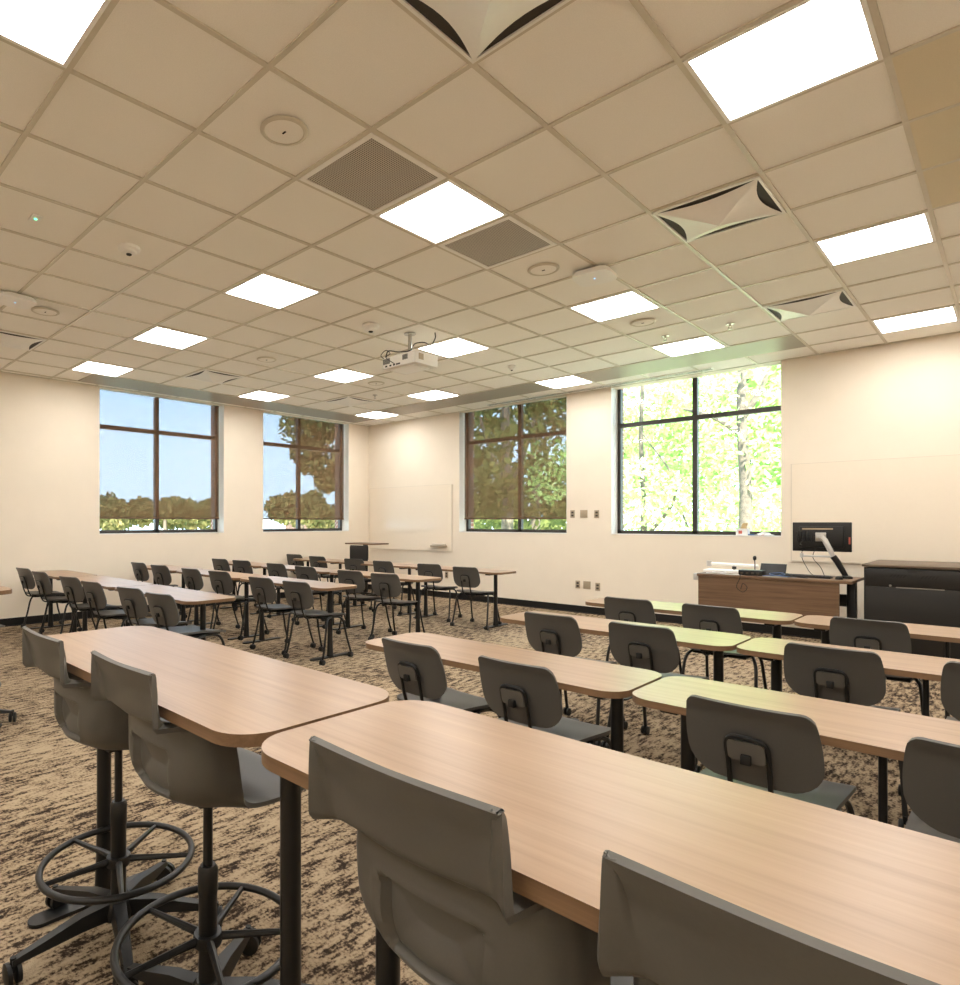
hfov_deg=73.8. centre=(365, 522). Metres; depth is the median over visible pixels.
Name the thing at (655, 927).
bar stool
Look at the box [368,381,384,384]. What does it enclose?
ceiling speaker
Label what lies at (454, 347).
recessed light
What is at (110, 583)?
table
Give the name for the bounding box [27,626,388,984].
bar table
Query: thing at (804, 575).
keyboard
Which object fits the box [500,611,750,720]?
table
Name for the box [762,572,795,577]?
cable
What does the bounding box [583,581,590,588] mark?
wall plate
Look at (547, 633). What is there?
chair
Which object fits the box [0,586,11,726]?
bar table
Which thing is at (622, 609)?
chair
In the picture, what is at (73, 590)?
chair
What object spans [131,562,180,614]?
chair
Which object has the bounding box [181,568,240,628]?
chair
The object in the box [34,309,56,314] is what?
grille
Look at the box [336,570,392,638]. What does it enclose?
chair
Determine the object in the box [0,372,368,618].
wall
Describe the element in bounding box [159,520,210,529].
tree
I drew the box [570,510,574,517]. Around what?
wall plate
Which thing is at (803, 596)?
desk
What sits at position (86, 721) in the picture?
bar stool
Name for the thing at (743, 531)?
box
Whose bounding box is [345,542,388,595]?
lectern
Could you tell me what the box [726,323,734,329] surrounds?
sprinkler head
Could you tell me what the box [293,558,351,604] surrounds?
table
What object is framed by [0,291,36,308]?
wireless access point
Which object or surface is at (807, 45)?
recessed light
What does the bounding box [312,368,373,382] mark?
recessed light
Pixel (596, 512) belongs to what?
wall plate
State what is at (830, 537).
monitor
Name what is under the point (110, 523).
tree
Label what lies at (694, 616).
chair
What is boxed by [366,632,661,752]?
table
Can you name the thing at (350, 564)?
chair
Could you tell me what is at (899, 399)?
wall
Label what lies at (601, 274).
wireless access point
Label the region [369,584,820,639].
baseboard
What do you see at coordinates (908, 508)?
whiteboard
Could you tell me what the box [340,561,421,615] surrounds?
table
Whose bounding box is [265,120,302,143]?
grille
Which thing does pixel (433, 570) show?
chair
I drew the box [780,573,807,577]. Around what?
cable
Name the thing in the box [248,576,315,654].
chair
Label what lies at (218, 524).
window
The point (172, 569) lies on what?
table
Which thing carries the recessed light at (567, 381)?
in the ceiling
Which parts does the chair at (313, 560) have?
backrest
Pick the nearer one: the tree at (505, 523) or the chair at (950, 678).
the chair at (950, 678)
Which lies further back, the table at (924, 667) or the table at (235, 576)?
the table at (235, 576)
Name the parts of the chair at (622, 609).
leg, support rod, backrest, leg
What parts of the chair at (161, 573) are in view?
support rod, backrest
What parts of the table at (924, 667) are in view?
leg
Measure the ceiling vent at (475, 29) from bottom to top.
0.089 m
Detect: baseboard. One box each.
[0,584,368,626]
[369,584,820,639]
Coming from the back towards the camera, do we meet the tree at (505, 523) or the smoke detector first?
the tree at (505, 523)
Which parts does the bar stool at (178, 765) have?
leg, shell seat, leg, leg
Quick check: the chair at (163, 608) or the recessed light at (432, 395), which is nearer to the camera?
the chair at (163, 608)
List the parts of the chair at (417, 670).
tilt knob, support rod, backrest, seat, seat frame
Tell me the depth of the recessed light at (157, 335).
6.58 m
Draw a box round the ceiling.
[0,0,959,425]
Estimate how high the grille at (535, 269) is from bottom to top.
0.004 m
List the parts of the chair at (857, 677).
tilt knob, support rod, backrest, seat, leg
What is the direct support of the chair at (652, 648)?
on the floor
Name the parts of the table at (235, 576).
leg, leg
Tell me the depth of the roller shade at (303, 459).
11.59 m
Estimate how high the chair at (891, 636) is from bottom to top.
0.787 m
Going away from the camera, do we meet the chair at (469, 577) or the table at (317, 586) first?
the table at (317, 586)
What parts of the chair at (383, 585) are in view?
leg, backrest, support rod, leg, seat, seat frame, leg, leg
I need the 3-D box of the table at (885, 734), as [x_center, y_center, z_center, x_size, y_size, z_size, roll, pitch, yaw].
[1.611,0.988,1.917,0.500,0.715,1.455,0,0,-44]
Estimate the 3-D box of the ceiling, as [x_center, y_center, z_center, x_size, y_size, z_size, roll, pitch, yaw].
[-0.186,-2.119,4.339,12.200,0.354,12.000,0,0,-44]
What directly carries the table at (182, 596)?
on the floor
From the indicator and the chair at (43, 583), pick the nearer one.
the indicator
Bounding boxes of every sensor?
[118,243,139,255]
[508,365,515,370]
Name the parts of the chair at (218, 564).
backrest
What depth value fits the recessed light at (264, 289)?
5.24 m
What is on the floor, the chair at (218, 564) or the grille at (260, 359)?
the chair at (218, 564)
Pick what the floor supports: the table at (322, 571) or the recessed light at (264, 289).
the table at (322, 571)
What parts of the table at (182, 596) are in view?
leg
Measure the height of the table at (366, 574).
0.715 m
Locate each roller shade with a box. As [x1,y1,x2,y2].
[100,389,218,518]
[263,413,343,519]
[464,397,566,518]
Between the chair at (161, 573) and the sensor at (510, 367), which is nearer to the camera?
the sensor at (510, 367)
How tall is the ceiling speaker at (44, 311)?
0.012 m
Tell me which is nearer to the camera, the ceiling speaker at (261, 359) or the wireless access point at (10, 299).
the wireless access point at (10, 299)
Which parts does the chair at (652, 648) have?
leg, tilt knob, support rod, backrest, leg, seat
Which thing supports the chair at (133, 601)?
on the floor
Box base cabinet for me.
[862,560,959,658]
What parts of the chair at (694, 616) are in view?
leg, leg, backrest, support rod, seat, seat frame, leg, leg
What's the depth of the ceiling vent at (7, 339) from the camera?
6.56 m
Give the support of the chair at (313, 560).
on the floor
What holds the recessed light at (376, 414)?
in the ceiling
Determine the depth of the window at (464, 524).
10.98 m
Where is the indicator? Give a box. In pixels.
[28,213,42,222]
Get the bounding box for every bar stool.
[0,624,16,721]
[2,626,222,984]
[90,650,312,984]
[308,736,632,984]
[597,850,940,984]
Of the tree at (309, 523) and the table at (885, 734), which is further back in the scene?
the tree at (309, 523)
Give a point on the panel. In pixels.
(769, 568)
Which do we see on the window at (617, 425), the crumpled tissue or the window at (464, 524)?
the crumpled tissue
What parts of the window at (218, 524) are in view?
frame, sill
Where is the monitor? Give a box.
[793,522,852,578]
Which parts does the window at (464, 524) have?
frame, sill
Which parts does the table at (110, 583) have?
leg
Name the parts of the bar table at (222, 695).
leg, leg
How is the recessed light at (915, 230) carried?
in the ceiling
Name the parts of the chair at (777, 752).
tilt knob, support rod, backrest, seat, leg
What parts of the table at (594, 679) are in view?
leg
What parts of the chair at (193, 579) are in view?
leg, support rod, backrest, leg, leg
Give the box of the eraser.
[430,545,446,547]
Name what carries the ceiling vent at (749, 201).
in the ceiling
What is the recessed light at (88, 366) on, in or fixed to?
in the ceiling
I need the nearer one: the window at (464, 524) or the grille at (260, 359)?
the grille at (260, 359)
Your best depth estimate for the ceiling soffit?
8.82 m
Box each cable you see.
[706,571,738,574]
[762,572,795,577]
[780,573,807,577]
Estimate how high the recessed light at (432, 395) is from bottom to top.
0.010 m
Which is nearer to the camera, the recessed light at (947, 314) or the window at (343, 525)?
the recessed light at (947, 314)
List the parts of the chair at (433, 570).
backrest, support rod, seat, seat frame, leg, leg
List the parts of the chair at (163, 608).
support rod, backrest, seat, seat frame, leg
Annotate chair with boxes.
[16,567,78,632]
[31,571,95,634]
[59,576,124,632]
[81,581,150,629]
[117,586,191,627]
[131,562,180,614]
[145,592,225,645]
[151,565,199,617]
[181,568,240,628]
[208,571,268,640]
[212,558,257,608]
[232,560,276,613]
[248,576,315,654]
[266,563,313,621]
[282,580,353,665]
[286,554,324,595]
[295,566,345,628]
[309,556,337,582]
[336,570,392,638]
[344,558,384,609]
[368,573,424,639]
[372,560,415,614]
[382,637,500,717]
[415,563,461,621]
[450,566,501,629]
[478,655,610,748]
[524,611,627,746]
[601,621,708,772]
[604,596,681,673]
[681,603,767,689]
[686,695,855,814]
[783,642,907,827]
[829,616,922,714]
[902,737,959,842]
[940,661,959,721]
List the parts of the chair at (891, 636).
backrest, support rod, seat, seat frame, leg, leg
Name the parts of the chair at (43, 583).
backrest, leg, support rod, seat, seat frame, leg, leg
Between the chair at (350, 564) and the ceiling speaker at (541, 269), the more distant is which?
the chair at (350, 564)
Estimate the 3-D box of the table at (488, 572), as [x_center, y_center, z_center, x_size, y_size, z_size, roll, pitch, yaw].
[1.288,0.988,8.522,0.500,0.715,1.535,0,0,-44]
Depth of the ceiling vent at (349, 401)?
9.90 m
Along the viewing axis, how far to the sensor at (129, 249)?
4.37 m
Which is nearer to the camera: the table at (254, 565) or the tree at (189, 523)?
the table at (254, 565)
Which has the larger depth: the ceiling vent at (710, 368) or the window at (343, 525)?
the window at (343, 525)
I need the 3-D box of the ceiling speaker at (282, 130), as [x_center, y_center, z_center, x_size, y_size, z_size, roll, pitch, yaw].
[-0.404,-1.930,3.091,0.236,0.012,0.236,0,0,-44]
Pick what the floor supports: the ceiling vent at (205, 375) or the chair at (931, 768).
the chair at (931, 768)
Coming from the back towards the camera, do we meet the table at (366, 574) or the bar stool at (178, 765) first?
the table at (366, 574)
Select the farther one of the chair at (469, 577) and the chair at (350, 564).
the chair at (350, 564)
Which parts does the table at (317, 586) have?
leg, leg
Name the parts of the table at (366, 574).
leg, leg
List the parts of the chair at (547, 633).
support rod, backrest, leg, seat, leg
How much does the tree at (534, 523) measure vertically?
9.009 m
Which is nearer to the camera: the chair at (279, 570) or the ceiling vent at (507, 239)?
the ceiling vent at (507, 239)
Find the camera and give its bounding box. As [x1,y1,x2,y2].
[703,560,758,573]
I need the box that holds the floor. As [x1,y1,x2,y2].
[0,589,951,984]
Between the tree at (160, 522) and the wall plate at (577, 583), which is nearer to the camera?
the wall plate at (577, 583)
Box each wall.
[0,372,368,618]
[369,333,959,628]
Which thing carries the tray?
attached to the whiteboard at (409, 517)
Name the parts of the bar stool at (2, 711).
leg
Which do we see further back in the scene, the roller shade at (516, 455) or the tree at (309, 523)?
the tree at (309, 523)
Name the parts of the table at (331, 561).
leg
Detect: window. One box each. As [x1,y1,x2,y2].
[99,387,223,534]
[263,424,348,531]
[459,412,566,533]
[611,378,780,536]
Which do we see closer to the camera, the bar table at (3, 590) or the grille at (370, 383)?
the bar table at (3, 590)
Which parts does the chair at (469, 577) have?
leg, backrest, support rod, leg, seat, seat frame, leg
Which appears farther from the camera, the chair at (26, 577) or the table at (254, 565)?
the table at (254, 565)
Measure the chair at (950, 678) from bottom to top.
0.787 m
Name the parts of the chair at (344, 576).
leg, backrest, support rod, leg, seat, seat frame, leg, leg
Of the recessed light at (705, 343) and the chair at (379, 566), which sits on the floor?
the chair at (379, 566)
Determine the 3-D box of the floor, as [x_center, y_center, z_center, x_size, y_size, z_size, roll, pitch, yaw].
[-0.186,1.395,4.339,12.200,0.100,12.000,0,0,-44]
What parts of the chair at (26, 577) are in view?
backrest, leg, support rod, seat, seat frame, leg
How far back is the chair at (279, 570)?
8.55 m
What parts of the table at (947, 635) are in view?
leg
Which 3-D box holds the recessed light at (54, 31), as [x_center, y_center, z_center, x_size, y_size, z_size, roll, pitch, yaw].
[-1.284,-1.935,2.247,0.586,0.010,0.586,0,0,-44]
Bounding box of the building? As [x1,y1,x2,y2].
[285,522,305,528]
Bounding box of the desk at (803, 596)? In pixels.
[693,572,863,617]
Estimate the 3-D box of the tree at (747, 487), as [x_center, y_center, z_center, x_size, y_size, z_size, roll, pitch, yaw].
[9.517,-2.199,15.480,6.522,7.898,6.701,0,0,-36]
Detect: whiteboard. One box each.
[370,484,451,551]
[791,454,959,563]
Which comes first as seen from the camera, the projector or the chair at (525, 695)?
the chair at (525, 695)
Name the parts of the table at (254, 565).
leg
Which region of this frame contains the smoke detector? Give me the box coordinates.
[362,322,378,332]
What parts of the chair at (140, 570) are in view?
backrest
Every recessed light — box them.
[0,0,110,67]
[70,361,134,376]
[132,326,208,349]
[223,273,320,308]
[237,391,289,401]
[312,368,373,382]
[354,411,397,418]
[376,179,507,244]
[407,390,459,400]
[416,337,489,357]
[534,375,593,388]
[569,290,660,321]
[651,336,726,356]
[683,0,882,123]
[814,212,935,266]
[871,306,958,333]
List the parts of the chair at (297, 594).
leg, backrest, support rod, seat, leg, seat frame, leg, leg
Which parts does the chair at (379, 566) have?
backrest, leg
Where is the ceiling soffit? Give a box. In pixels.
[78,335,805,422]
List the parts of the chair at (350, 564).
backrest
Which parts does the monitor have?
vesa plate, arm, arm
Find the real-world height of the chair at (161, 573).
0.787 m
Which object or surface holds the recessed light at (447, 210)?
in the ceiling
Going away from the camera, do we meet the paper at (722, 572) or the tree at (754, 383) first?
the paper at (722, 572)
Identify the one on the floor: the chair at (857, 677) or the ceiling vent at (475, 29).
the chair at (857, 677)
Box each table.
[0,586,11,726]
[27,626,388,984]
[30,570,96,632]
[76,576,153,630]
[115,585,235,640]
[145,565,200,621]
[176,569,266,639]
[220,561,268,613]
[240,576,356,660]
[261,565,349,626]
[261,700,959,984]
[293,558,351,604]
[330,570,440,631]
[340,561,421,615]
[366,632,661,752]
[410,566,515,627]
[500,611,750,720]
[585,597,802,700]
[632,676,959,823]
[737,638,959,715]
[794,615,959,718]
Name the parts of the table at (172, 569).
leg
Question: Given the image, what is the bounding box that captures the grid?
[0,0,959,426]
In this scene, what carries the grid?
attached to the ceiling
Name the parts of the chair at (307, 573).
backrest, seat frame, leg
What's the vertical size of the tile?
0.006 m
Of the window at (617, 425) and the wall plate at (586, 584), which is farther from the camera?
the wall plate at (586, 584)
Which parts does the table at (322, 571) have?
leg, leg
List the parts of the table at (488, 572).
leg, leg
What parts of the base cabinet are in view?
drawer, pull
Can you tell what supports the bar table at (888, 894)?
on the floor
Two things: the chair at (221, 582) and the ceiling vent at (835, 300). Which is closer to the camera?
the ceiling vent at (835, 300)
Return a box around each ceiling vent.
[0,330,46,350]
[183,369,244,383]
[299,132,445,214]
[324,396,375,406]
[397,0,570,63]
[438,216,556,268]
[486,367,713,405]
[652,176,785,242]
[762,289,855,321]
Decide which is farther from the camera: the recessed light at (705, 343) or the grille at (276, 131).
the recessed light at (705, 343)
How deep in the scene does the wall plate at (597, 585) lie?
9.13 m
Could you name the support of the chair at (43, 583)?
on the floor
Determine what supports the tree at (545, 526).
on the ground
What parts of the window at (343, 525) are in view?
frame, sill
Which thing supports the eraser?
on the tray
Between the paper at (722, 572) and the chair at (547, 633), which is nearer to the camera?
the chair at (547, 633)
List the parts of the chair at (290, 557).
backrest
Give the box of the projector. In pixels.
[381,332,437,374]
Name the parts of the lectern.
modesty panel, frame, post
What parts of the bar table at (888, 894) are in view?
leg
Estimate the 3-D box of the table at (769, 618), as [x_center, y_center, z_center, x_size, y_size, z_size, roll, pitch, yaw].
[2.366,0.988,4.640,0.500,0.715,1.400,0,0,-44]
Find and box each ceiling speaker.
[31,307,59,315]
[257,357,276,361]
[260,115,307,145]
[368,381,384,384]
[527,263,559,275]
[630,318,655,326]
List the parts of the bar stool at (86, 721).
leg, leg, shell seat, leg, leg, leg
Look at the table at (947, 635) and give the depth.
3.72 m
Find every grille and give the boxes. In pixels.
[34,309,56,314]
[259,358,274,361]
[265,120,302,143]
[369,382,382,384]
[531,265,555,274]
[632,320,653,325]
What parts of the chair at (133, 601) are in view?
backrest, support rod, seat, seat frame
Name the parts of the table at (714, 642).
leg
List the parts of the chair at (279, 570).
backrest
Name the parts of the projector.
plate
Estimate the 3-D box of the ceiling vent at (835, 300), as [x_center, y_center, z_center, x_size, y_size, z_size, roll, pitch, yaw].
[3.958,-1.893,5.588,0.586,0.089,0.586,0,0,-44]
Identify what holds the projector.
hanging from the ceiling
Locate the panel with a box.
[760,563,786,574]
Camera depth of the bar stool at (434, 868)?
0.83 m
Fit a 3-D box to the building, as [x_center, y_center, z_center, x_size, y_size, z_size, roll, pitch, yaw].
[-1.309,0.095,49.415,6.800,3.300,12.600,0,0,-29]
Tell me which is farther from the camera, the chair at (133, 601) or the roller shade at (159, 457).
the roller shade at (159, 457)
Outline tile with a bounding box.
[892,30,959,207]
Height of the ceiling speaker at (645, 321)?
0.012 m
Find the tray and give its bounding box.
[430,543,446,547]
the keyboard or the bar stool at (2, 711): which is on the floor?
the bar stool at (2, 711)
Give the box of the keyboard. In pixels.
[779,574,832,578]
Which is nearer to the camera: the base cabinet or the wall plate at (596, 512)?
the base cabinet
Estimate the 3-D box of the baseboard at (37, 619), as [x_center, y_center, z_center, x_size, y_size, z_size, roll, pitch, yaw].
[-4.200,1.292,8.513,11.788,0.105,0.020,0,0,-44]
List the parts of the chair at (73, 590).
backrest, leg, support rod, seat, seat frame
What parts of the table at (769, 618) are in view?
leg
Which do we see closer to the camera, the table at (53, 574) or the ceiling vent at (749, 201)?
the ceiling vent at (749, 201)
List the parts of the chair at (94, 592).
backrest, support rod, seat frame, seat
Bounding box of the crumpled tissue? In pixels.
[758,532,771,534]
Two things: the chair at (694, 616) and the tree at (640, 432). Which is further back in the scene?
the tree at (640, 432)
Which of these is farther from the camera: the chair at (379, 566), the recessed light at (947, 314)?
the chair at (379, 566)
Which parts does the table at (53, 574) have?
leg, leg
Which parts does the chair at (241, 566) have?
backrest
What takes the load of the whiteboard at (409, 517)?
attached to the wall at (899, 399)
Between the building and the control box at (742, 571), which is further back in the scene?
the building
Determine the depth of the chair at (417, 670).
2.95 m
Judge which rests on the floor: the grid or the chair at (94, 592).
the chair at (94, 592)
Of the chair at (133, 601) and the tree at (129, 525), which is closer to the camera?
the chair at (133, 601)
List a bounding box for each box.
[736,523,749,534]
[738,569,765,575]
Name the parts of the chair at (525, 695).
tilt knob, support rod, backrest, seat, seat frame, leg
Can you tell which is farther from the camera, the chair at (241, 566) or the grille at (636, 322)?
the chair at (241, 566)
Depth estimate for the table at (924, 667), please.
2.96 m
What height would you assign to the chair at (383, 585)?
0.787 m
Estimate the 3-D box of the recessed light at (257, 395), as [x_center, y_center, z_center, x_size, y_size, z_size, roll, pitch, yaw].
[-1.564,-1.935,9.582,0.586,0.010,0.586,0,0,-44]
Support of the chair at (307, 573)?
on the floor
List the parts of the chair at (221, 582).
leg, backrest, support rod, seat, seat frame, leg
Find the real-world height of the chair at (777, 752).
0.787 m
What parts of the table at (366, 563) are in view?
leg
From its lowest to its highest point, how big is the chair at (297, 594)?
0.787 m
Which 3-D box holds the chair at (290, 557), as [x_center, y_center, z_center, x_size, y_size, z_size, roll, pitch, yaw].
[-1.111,0.951,11.278,0.534,0.787,0.637,0,0,36]
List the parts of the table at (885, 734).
leg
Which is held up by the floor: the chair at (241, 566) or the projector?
the chair at (241, 566)
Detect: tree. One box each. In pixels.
[100,519,129,529]
[100,519,151,529]
[128,519,210,529]
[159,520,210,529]
[271,520,334,528]
[474,519,512,528]
[474,519,566,529]
[479,396,650,529]
[624,365,780,531]
[624,366,780,531]
[624,369,767,530]
[717,364,780,501]
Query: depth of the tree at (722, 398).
21.41 m
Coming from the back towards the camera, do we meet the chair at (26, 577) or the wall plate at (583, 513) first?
the wall plate at (583, 513)
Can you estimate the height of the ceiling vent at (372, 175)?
0.008 m
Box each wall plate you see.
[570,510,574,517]
[575,580,579,587]
[580,510,587,517]
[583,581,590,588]
[594,510,598,517]
[595,583,599,590]
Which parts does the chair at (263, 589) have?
leg, backrest, support rod, seat, seat frame, leg, leg, leg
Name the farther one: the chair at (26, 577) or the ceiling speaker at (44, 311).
the chair at (26, 577)
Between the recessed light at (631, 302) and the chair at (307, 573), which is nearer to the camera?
the recessed light at (631, 302)

